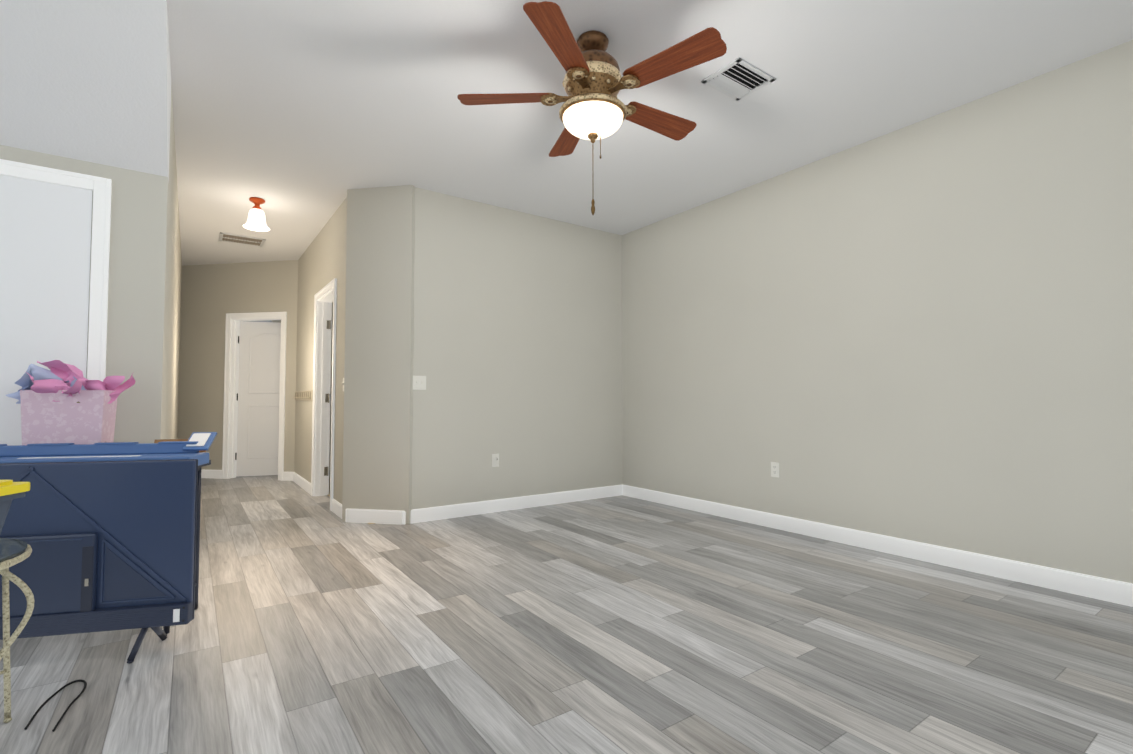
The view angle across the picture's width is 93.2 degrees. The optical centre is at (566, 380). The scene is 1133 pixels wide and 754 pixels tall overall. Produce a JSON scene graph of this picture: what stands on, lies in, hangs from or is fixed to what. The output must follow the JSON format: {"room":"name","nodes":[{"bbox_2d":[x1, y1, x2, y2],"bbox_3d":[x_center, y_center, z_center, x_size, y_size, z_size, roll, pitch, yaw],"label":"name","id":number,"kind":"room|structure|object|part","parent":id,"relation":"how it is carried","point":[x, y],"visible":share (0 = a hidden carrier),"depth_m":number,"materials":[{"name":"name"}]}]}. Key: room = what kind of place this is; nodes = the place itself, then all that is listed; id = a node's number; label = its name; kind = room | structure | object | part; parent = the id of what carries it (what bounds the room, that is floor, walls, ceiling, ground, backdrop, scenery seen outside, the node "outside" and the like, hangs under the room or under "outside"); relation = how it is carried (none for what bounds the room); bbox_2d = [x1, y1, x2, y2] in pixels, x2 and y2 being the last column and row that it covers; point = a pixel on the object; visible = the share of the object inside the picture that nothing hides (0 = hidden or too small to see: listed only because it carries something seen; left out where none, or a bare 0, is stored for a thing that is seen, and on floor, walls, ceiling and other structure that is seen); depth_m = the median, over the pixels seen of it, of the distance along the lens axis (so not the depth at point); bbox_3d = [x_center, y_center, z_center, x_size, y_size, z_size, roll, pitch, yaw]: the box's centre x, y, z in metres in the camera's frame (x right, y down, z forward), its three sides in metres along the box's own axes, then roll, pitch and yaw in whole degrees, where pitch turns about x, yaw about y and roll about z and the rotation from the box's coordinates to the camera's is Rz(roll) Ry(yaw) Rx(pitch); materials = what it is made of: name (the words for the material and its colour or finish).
{"room":"living room","nodes":[
{"label":"living room","id":0,"kind":"room"},
{"bbox_2d":[0,145,138,441],"bbox_3d":[-3.482,-0.314,1.905,3.040,2.740,0.120,1,-3,-35],"label":"wall","id":1,"kind":"structure","parent":0,"point":[122,280],"depth_m":2.70,"materials":[{"name":"beige paint"}]},
{"bbox_2d":[0,159,111,445],"bbox_3d":[-2.669,0.028,2.377,0.944,2.092,0.022,1,-3,-35],"label":"door","id":2,"kind":"structure","parent":1,"relation":"attached to","point":[48,218],"depth_m":2.55,"materials":[{"name":"white wood"}]},
{"bbox_2d":[0,0,171,182],"bbox_3d":[-3.221,-1.406,1.679,3.160,0.575,0.857,1,-3,-35],"label":"ceiling","id":3,"kind":"structure","parent":0,"point":[87,80],"depth_m":2.40,"materials":[{"name":"white paint"}]},
{"bbox_2d":[131,82,181,442],"bbox_3d":[-3.702,-0.200,4.963,0.120,2.740,5.380,1,-3,-35],"label":"wall","id":4,"kind":"structure","parent":0,"point":[156,353],"depth_m":2.79,"materials":[{"name":"beige paint"}]},
{"bbox_2d":[177,260,297,471],"bbox_3d":[-4.195,-0.130,6.846,1.933,2.740,0.120,0,-2,10],"label":"wall","id":5,"kind":"structure","parent":0,"point":[212,295],"depth_m":6.84,"materials":[{"name":"beige paint"}]},
{"bbox_2d":[222,312,286,480],"bbox_3d":[-3.903,0.192,6.783,0.854,2.092,0.165,0,-2,10],"label":"door frame","id":6,"kind":"structure","parent":5,"relation":"attached to","point":[230,412],"depth_m":6.78,"materials":[{"name":"white wood"}]},
{"bbox_2d":[236,321,280,476],"bbox_3d":[-3.893,0.233,6.986,0.661,2.000,0.278,1,-3,-35],"label":"room door","id":7,"kind":"structure","parent":5,"relation":"in","point":[258,401],"depth_m":6.95,"materials":[{"name":"white wood"}]},
{"bbox_2d":[294,197,346,503],"bbox_3d":[-2.544,-0.177,5.593,0.120,2.740,2.840,1,-3,-35],"label":"wall","id":8,"kind":"structure","parent":0,"point":[322,262],"depth_m":5.63,"materials":[{"name":"beige paint"}]},
{"bbox_2d":[293,390,312,399],"bbox_3d":[-3.022,0.173,6.113,0.050,0.110,1.120,1,-3,-35],"label":"light switch","id":9,"kind":"object","parent":8,"relation":"attached to","point":[304,395],"visible":1,"depth_m":6.01,"materials":[{"name":"beige plastic"}]},
{"bbox_2d":[311,278,336,510],"bbox_3d":[-2.308,0.135,5.246,0.165,2.092,0.954,1,-3,-35],"label":"door frame","id":10,"kind":"structure","parent":8,"relation":"attached to","point":[325,297],"depth_m":5.55,"materials":[{"name":"white wood"}]},
{"bbox_2d":[329,302,332,478],"bbox_3d":[-2.670,-0.123,7.032,1.330,2.740,0.120,1,-3,-35],"label":"door","id":11,"kind":"structure","parent":0,"point":[331,390],"depth_m":6.74,"materials":[{"name":"beige paint"}]},
{"bbox_2d":[342,185,414,523],"bbox_3d":[-1.529,-0.221,4.416,0.581,2.740,0.120,0,-2,10],"label":"wall","id":12,"kind":"structure","parent":0,"point":[378,379],"depth_m":4.36,"materials":[{"name":"beige paint"}]},
{"bbox_2d":[412,187,622,508],"bbox_3d":[-0.392,-0.198,5.028,2.310,2.740,0.120,1,-3,-35],"label":"wall","id":13,"kind":"structure","parent":0,"point":[517,359],"depth_m":4.88,"materials":[{"name":"beige paint"}]},
{"bbox_2d":[413,376,425,389],"bbox_3d":[-1.199,0.018,4.367,0.116,0.115,0.019,1,-3,-35],"label":"double light switch","id":14,"kind":"object","parent":13,"relation":"attached to","point":[419,382],"visible":1,"depth_m":4.37,"materials":[{"name":"white plastic"}]},
{"bbox_2d":[492,454,498,466],"bbox_3d":[-0.622,0.707,4.738,0.070,0.115,0.036,1,-3,-35],"label":"outlet","id":15,"kind":"object","parent":13,"relation":"attached to","point":[495,460],"visible":1,"depth_m":4.75,"materials":[{"name":"white plastic"}]},
{"bbox_2d":[0,475,1132,753],"bbox_3d":[-2.424,1.183,3.963,7.600,0.100,14.000,1,-3,-35],"label":"floor","id":16,"kind":"structure","parent":0,"point":[606,625],"depth_m":2.11,"materials":[{"name":"grey wood"}]},
{"bbox_2d":[0,538,33,722],"bbox_3d":[-1.761,0.753,1.364,0.576,0.564,0.573,1,-3,-35],"label":"side table","id":17,"kind":"object","parent":16,"relation":"on","point":[10,548],"visible":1,"depth_m":1.54,"materials":[{"name":"beige metal"}]},
{"bbox_2d":[0,480,29,533],"bbox_3d":[-1.702,0.366,1.346,0.425,0.205,0.315,0,-2,-5],"label":"storage bin","id":18,"kind":"object","parent":17,"relation":"on","point":[10,490],"visible":1,"depth_m":1.46,"materials":[{"name":"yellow plastic"}]},
{"bbox_2d":[25,679,86,731],"bbox_3d":[-1.639,1.046,1.725,0.093,0.006,0.340,1,-2,-27],"label":"power cord","id":19,"kind":"object","parent":16,"relation":"on","point":[53,695],"visible":0.94,"depth_m":1.74,"materials":[{"name":"black plastic"}]},
{"bbox_2d":[0,459,197,662],"bbox_3d":[-2.044,0.690,2.032,1.110,0.747,0.222,0,-2,-13],"label":"tv","id":20,"kind":"object","parent":16,"relation":"on","point":[112,544],"visible":0.9,"depth_m":2.08,"materials":[{"name":"plastic"}]},
{"bbox_2d":[163,460,210,633],"bbox_3d":[-2.071,0.720,2.324,0.800,0.696,0.340,0,-2,-13],"label":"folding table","id":21,"kind":"object","parent":16,"relation":"on","point":[166,629],"visible":0.23,"depth_m":2.53,"materials":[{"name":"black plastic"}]},
{"bbox_2d":[0,432,216,465],"bbox_3d":[-2.061,0.299,2.255,0.960,0.138,0.251,0,-2,-13],"label":"case","id":22,"kind":"object","parent":21,"relation":"on","point":[193,445],"visible":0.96,"depth_m":2.29,"materials":[{"name":"blue plastic"}]},
{"bbox_2d":[5,360,135,444],"bbox_3d":[-2.208,0.141,2.383,0.441,0.464,0.284,1,-3,-35],"label":"gift bag","id":23,"kind":"object","parent":22,"relation":"on","point":[59,401],"visible":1,"depth_m":2.36,"materials":[{"name":"paper"}]},
{"bbox_2d":[154,439,205,451],"bbox_3d":[-1.890,0.328,2.489,0.340,0.100,0.131,0,-2,-13],"label":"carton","id":24,"kind":"object","parent":21,"relation":"on","point":[160,440],"visible":0.07,"depth_m":2.55,"materials":[{"name":"cardboard"}]},
{"bbox_2d":[167,0,1132,265],"bbox_3d":[-2.424,-1.655,4.069,7.600,0.100,14.000,1,-3,-35],"label":"ceiling","id":25,"kind":"structure","parent":0,"point":[299,116],"depth_m":3.06,"materials":[{"name":"white paint"}]},
{"bbox_2d":[219,232,265,246],"bbox_3d":[-3.542,-1.533,5.847,0.420,0.010,0.340,1,-3,-35],"label":"ceiling vent","id":26,"kind":"object","parent":25,"relation":"in","point":[240,239],"visible":1,"depth_m":5.84,"materials":[{"name":"white metal"}]},
{"bbox_2d":[243,197,269,230],"bbox_3d":[-2.701,-1.456,4.671,0.204,0.249,0.204,1,-3,-35],"label":"pendant light","id":27,"kind":"object","parent":25,"relation":"hanging from","point":[256,220],"visible":1,"depth_m":4.64,"materials":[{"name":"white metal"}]},
{"bbox_3d":[-2.701,-1.411,4.670,0.204,0.158,0.204,1,-3,-35],"label":"hall light shade glass","id":28,"kind":"part","parent":27,"relation":"part of","materials":[{"name":"white glass"}]},
{"bbox_2d":[457,1,726,214],"bbox_3d":[0.166,-1.225,2.615,1.229,0.864,1.272,1,-3,-35],"label":"fan","id":29,"kind":"object","parent":25,"relation":"hanging from","point":[593,108],"visible":1,"depth_m":2.48,"materials":[{"name":"brown wood"}]},
{"bbox_3d":[0.128,-1.211,2.594,0.294,0.128,0.294,1,-3,-35],"label":"fan bowl glass","id":30,"kind":"part","parent":29,"relation":"part of","materials":[{"name":"white glass"}]},
{"bbox_2d":[701,58,775,100],"bbox_3d":[0.941,-1.638,2.931,0.320,0.019,0.250,1,-3,-35],"label":"ceiling vent","id":31,"kind":"object","parent":25,"relation":"in","point":[737,79],"visible":1,"depth_m":2.92,"materials":[{"name":"white metal"}]},
{"bbox_2d":[622,40,1132,582],"bbox_3d":[2.413,-0.268,3.151,0.120,2.740,6.420,1,-3,-35],"label":"wall","id":32,"kind":"structure","parent":0,"point":[922,330],"depth_m":3.33,"materials":[{"name":"beige paint"}]},
{"bbox_2d":[201,469,1132,606],"bbox_3d":[-1.141,1.100,4.518,4.065,0.108,8.526,1,-3,-35],"label":"baseboard","id":33,"kind":"structure","parent":32,"relation":"attached to","point":[1104,589],"depth_m":3.94,"materials":[{"name":"white"}]},
{"bbox_2d":[771,462,778,477],"bbox_3d":[1.613,0.690,4.142,0.010,0.115,0.070,1,-3,-35],"label":"duplex electrical outlet","id":34,"kind":"object","parent":32,"relation":"attached to","point":[774,469],"visible":1,"depth_m":4.14,"materials":[{"name":"white plastic"}]}
]}

